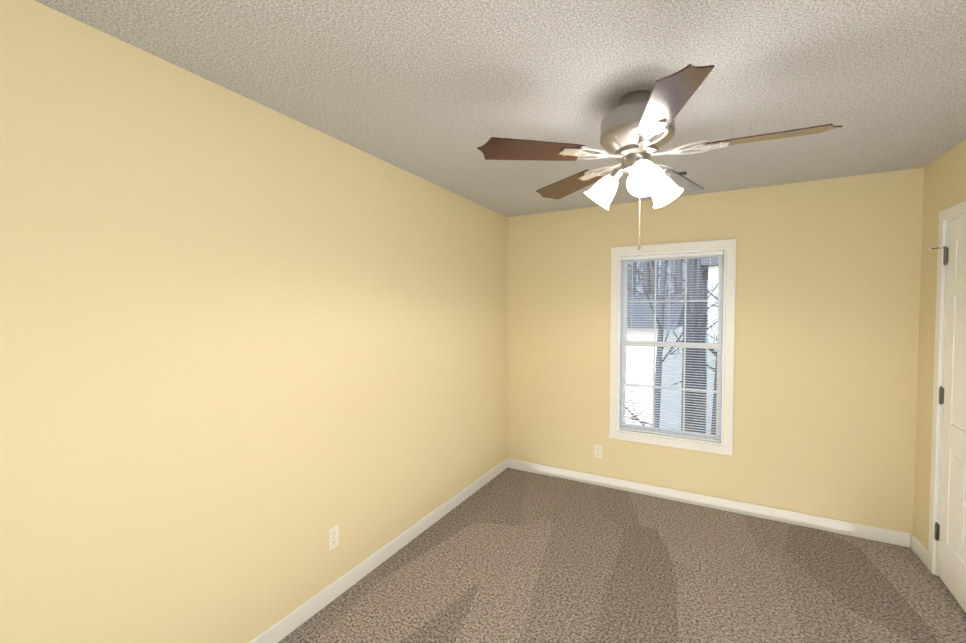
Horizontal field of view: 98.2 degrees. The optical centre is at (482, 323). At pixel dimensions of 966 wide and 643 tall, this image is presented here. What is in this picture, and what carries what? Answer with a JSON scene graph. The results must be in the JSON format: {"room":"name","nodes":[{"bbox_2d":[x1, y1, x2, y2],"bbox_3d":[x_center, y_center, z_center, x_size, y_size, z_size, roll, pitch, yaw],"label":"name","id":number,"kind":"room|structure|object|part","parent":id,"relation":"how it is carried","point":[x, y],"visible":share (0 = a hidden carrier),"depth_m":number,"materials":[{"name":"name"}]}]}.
{"room":"empty bedroom","nodes":[
{"label":"empty bedroom","id":0,"kind":"room"},
{"bbox_2d":[0,0,506,642],"bbox_3d":[-0.862,0.246,2.244,0.160,2.440,4.270,1,2,29],"label":"wall","id":1,"kind":"structure","parent":0,"point":[252,352],"depth_m":1.65,"materials":[{"name":"beige paint"}]},
{"bbox_2d":[328,524,338,550],"bbox_3d":[-0.792,1.137,2.221,0.008,0.114,0.070,1,2,29],"label":"electrical outlet","id":2,"kind":"object","parent":1,"relation":"attached to","point":[333,537],"visible":1,"depth_m":2.21,"materials":[{"name":"beige plastic"}]},
{"bbox_2d":[249,458,508,642],"bbox_3d":[-0.784,1.421,2.235,0.017,0.092,4.270,1,2,29],"label":"baseboard","id":3,"kind":"structure","parent":1,"relation":"attached to","point":[284,627],"depth_m":2.40,"materials":[{"name":"white wood"}]},
{"bbox_2d":[35,0,965,216],"bbox_3d":[0.484,-1.012,1.468,3.230,0.120,4.590,1,2,29],"label":"ceiling","id":4,"kind":"structure","parent":0,"point":[438,92],"depth_m":1.60,"materials":[{"name":"white paint"}]},
{"bbox_2d":[477,63,842,249],"bbox_3d":[0.711,-0.636,1.774,1.268,0.648,1.314,1,2,29],"label":"fan","id":5,"kind":"object","parent":4,"relation":"hanging from","point":[637,129],"visible":1,"depth_m":1.70,"materials":[{"name":"brown wood"}]},
{"label":"blade","id":6,"kind":"part","parent":5,"relation":"part of","materials":[{"name":"brown wood"}]},
{"bbox_3d":[0.442,-0.724,2.211,0.154,0.006,0.441,12,-5,-27],"label":"blade","id":7,"kind":"part","parent":5,"relation":"part of","materials":[{"name":"brown wood"}]},
{"bbox_3d":[0.657,-0.850,1.789,0.301,0.222,0.301,1,2,29],"label":"motor","id":8,"kind":"part","parent":5,"relation":"part of","materials":[{"name":"silver metal"}]},
{"bbox_3d":[0.667,-0.475,1.780,0.011,0.326,0.011,1,2,29],"label":"pull chain","id":9,"kind":"part","parent":5,"relation":"part of","materials":[{"name":"silver metal"}]},
{"bbox_3d":[0.585,-0.698,1.328,0.154,0.006,0.441,-11,1,9],"label":"blade","id":10,"kind":"part","parent":5,"relation":"part of","materials":[{"name":"brown wood"}]},
{"bbox_3d":[0.989,-0.721,2.127,0.441,0.006,0.154,0,12,-45],"label":"blade","id":11,"kind":"part","parent":5,"relation":"part of","materials":[{"name":"brown wood"}]},
{"label":"blade","id":12,"kind":"part","parent":5,"relation":"part of","materials":[{"name":"brown wood"}]},
{"bbox_2d":[278,468,965,642],"bbox_3d":[0.484,1.547,1.543,3.230,0.120,4.590,1,2,29],"label":"floor","id":13,"kind":"structure","parent":0,"point":[508,555],"depth_m":2.36,"materials":[{"name":"carpet"}]},
{"bbox_2d":[507,168,923,546],"bbox_3d":[1.550,0.212,3.446,3.230,2.440,0.160,1,2,29],"label":"wall","id":14,"kind":"structure","parent":0,"point":[827,298],"depth_m":3.04,"materials":[{"name":"beige paint"}]},
{"bbox_2d":[594,444,602,458],"bbox_3d":[1.013,1.125,3.672,0.070,0.114,0.008,1,2,29],"label":"electrical outlet","id":15,"kind":"object","parent":14,"relation":"attached to","point":[598,449],"visible":1,"depth_m":3.67,"materials":[{"name":"beige plastic"}]},
{"bbox_2d":[609,239,735,455],"bbox_3d":[1.533,0.177,3.444,0.917,1.640,0.179,1,2,29],"label":"window","id":16,"kind":"structure","parent":14,"relation":"in","point":[675,335],"depth_m":3.39,"materials":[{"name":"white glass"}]},
{"bbox_3d":[1.544,0.536,3.474,0.699,0.698,0.004,1,2,29],"label":"sash glass","id":17,"kind":"part","parent":16,"relation":"part of","materials":[{"name":"clear glass"}]},
{"bbox_3d":[1.544,0.536,3.474,0.757,0.760,0.030,1,2,29],"label":"window sash","id":18,"kind":"part","parent":16,"relation":"part of","materials":[{"name":"white wood"}]},
{"bbox_2d":[620,251,722,441],"bbox_3d":[1.516,0.176,3.413,0.753,1.478,0.036,1,2,29],"label":"window blind","id":19,"kind":"object","parent":16,"relation":"attached to","point":[711,253],"visible":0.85,"depth_m":3.41,"materials":[{"name":"white plastic"}]},
{"bbox_3d":[1.560,-0.185,3.481,0.757,0.760,0.030,1,2,29],"label":"window sash","id":20,"kind":"part","parent":16,"relation":"part of","materials":[{"name":"white wood"}]},
{"bbox_3d":[1.560,-0.185,3.481,0.699,0.698,0.004,1,2,29],"label":"sash glass","id":21,"kind":"part","parent":16,"relation":"part of","materials":[{"name":"clear glass"}]},
{"bbox_2d":[509,458,920,553],"bbox_3d":[1.520,1.388,3.395,2.880,0.092,0.017,1,2,29],"label":"baseboard","id":22,"kind":"structure","parent":14,"relation":"attached to","point":[895,537],"depth_m":3.17,"materials":[{"name":"white wood"}]},
{"bbox_2d":[913,139,965,549],"bbox_3d":[1.830,0.289,0.767,0.160,2.440,4.270,1,2,29],"label":"wall","id":23,"kind":"structure","parent":0,"point":[944,187],"depth_m":2.55,"materials":[{"name":"beige paint"}]},
{"bbox_2d":[928,201,965,575],"bbox_3d":[2.505,0.420,2.018,0.176,2.107,0.909,1,2,29],"label":"door frame","id":24,"kind":"structure","parent":23,"relation":"attached to","point":[945,215],"depth_m":2.41,"materials":[{"name":"white wood"}]},
{"bbox_2d":[931,215,965,612],"bbox_3d":[2.428,0.448,2.091,0.089,2.023,0.815,1,2,32],"label":"door","id":25,"kind":"structure","parent":23,"relation":"in","point":[952,551],"depth_m":2.26,"materials":[{"name":"white wood"}]},
{"bbox_3d":[2.610,0.409,2.410,0.054,1.690,0.079,1,2,32],"label":"door hinge","id":26,"kind":"part","parent":25,"relation":"part of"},
{"label":"outside","id":27,"kind":"structure","parent":0,"visible":0},
{"bbox_2d":[681,373,706,432],"bbox_3d":[14.015,3.783,29.299,60.000,0.200,55.280,1,2,29],"label":"ground","id":28,"kind":"structure","parent":27,"point":[694,413],"depth_m":18.10,"materials":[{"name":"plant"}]},
{"bbox_2d":[627,262,650,294],"bbox_3d":[10.765,-4.977,28.207,3.077,17.399,3.234,1,2,29],"label":"tree","id":29,"kind":"object","parent":28,"relation":"on","point":[634,277],"depth_m":28.21,"materials":[{"name":"grey plant"}]},
{"bbox_2d":[632,261,659,293],"bbox_3d":[10.363,-4.193,24.923,3.486,16.006,2.917,1,2,29],"label":"tree","id":30,"kind":"object","parent":28,"relation":"on","point":[652,275],"depth_m":25.07,"materials":[{"name":"grey plant"}]},
{"bbox_2d":[625,294,691,429],"bbox_3d":[2.202,1.653,13.058,7.450,5.000,7.600,1,2,29],"label":"house","id":31,"kind":"structure","parent":28,"relation":"on","point":[645,317],"depth_m":8.88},
{"bbox_2d":[627,261,694,294],"bbox_3d":[6.361,-2.928,15.936,3.110,14.012,2.972,1,2,29],"label":"tree","id":32,"kind":"object","parent":28,"relation":"on","point":[646,264],"depth_m":15.79,"materials":[{"name":"grey plant"}]},
{"bbox_2d":[627,259,707,373],"bbox_3d":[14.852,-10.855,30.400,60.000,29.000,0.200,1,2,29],"label":"tree","id":33,"kind":"object","parent":28,"relation":"on","point":[668,269],"depth_m":31.11,"materials":[{"name":"grey plant"}]},
{"bbox_2d":[625,260,717,426],"bbox_3d":[3.085,-0.941,6.528,2.962,10.572,2.981,1,2,29],"label":"tree","id":34,"kind":"object","parent":28,"relation":"on","point":[663,274],"depth_m":6.61,"materials":[{"name":"grey plant"}]},
{"bbox_2d":[654,260,706,385],"bbox_3d":[4.508,-2.067,10.669,3.048,12.582,2.882,1,2,29],"label":"tree","id":35,"kind":"object","parent":28,"relation":"on","point":[670,302],"depth_m":10.63,"materials":[{"name":"grey plant"}]},
{"bbox_2d":[653,258,717,422],"bbox_3d":[8.421,-2.944,16.538,3.315,14.015,3.686,1,2,29],"label":"tree","id":36,"kind":"object","parent":28,"relation":"on","point":[693,261],"depth_m":16.94,"materials":[{"name":"grey plant"}]},
{"bbox_2d":[683,262,688,379],"bbox_3d":[13.200,-5.139,26.756,3.320,17.805,3.483,1,2,29],"label":"tree","id":37,"kind":"object","parent":28,"relation":"on","point":[686,330],"depth_m":26.70,"materials":[{"name":"grey plant"}]},
{"bbox_2d":[666,259,705,328],"bbox_3d":[10.158,-3.867,21.726,2.808,15.547,3.436,1,2,29],"label":"tree","id":38,"kind":"object","parent":28,"relation":"on","point":[676,262],"depth_m":21.63,"materials":[{"name":"grey plant"}]},
{"bbox_2d":[687,268,707,393],"bbox_3d":[12.580,-3.814,22.879,3.613,15.384,3.112,1,2,29],"label":"tree","id":39,"kind":"object","parent":28,"relation":"on","point":[704,296],"depth_m":22.89,"materials":[{"name":"grey plant"}]},
{"bbox_2d":[673,258,723,432],"bbox_3d":[6.208,-2.689,11.504,2.732,13.778,3.101,1,2,29],"label":"tree","id":40,"kind":"object","parent":28,"relation":"on","point":[698,281],"depth_m":11.53,"materials":[{"name":"grey plant"}]},
{"bbox_2d":[677,259,722,341],"bbox_3d":[6.729,-3.142,13.502,2.830,14.570,2.877,1,2,29],"label":"tree","id":41,"kind":"object","parent":28,"relation":"on","point":[679,274],"depth_m":13.82,"materials":[{"name":"grey plant"}]},
{"bbox_2d":[686,254,723,433],"bbox_3d":[7.740,-3.022,13.461,2.853,14.337,2.706,1,2,29],"label":"tree","id":42,"kind":"object","parent":28,"relation":"on","point":[715,297],"depth_m":13.92,"materials":[{"name":"grey plant"}]},
{"bbox_2d":[692,257,717,371],"bbox_3d":[6.431,-1.763,10.203,2.840,12.006,3.297,1,2,29],"label":"tree","id":43,"kind":"object","parent":28,"relation":"on","point":[706,333],"depth_m":11.05,"materials":[{"name":"grey plant"}]},
{"bbox_2d":[701,257,718,433],"bbox_3d":[12.955,-0.239,16.229,8.000,8.600,7.600,1,2,29],"label":"house","id":44,"kind":"structure","parent":28,"relation":"on","point":[707,275],"depth_m":14.89,"materials":[{"name":"white"}]}
]}

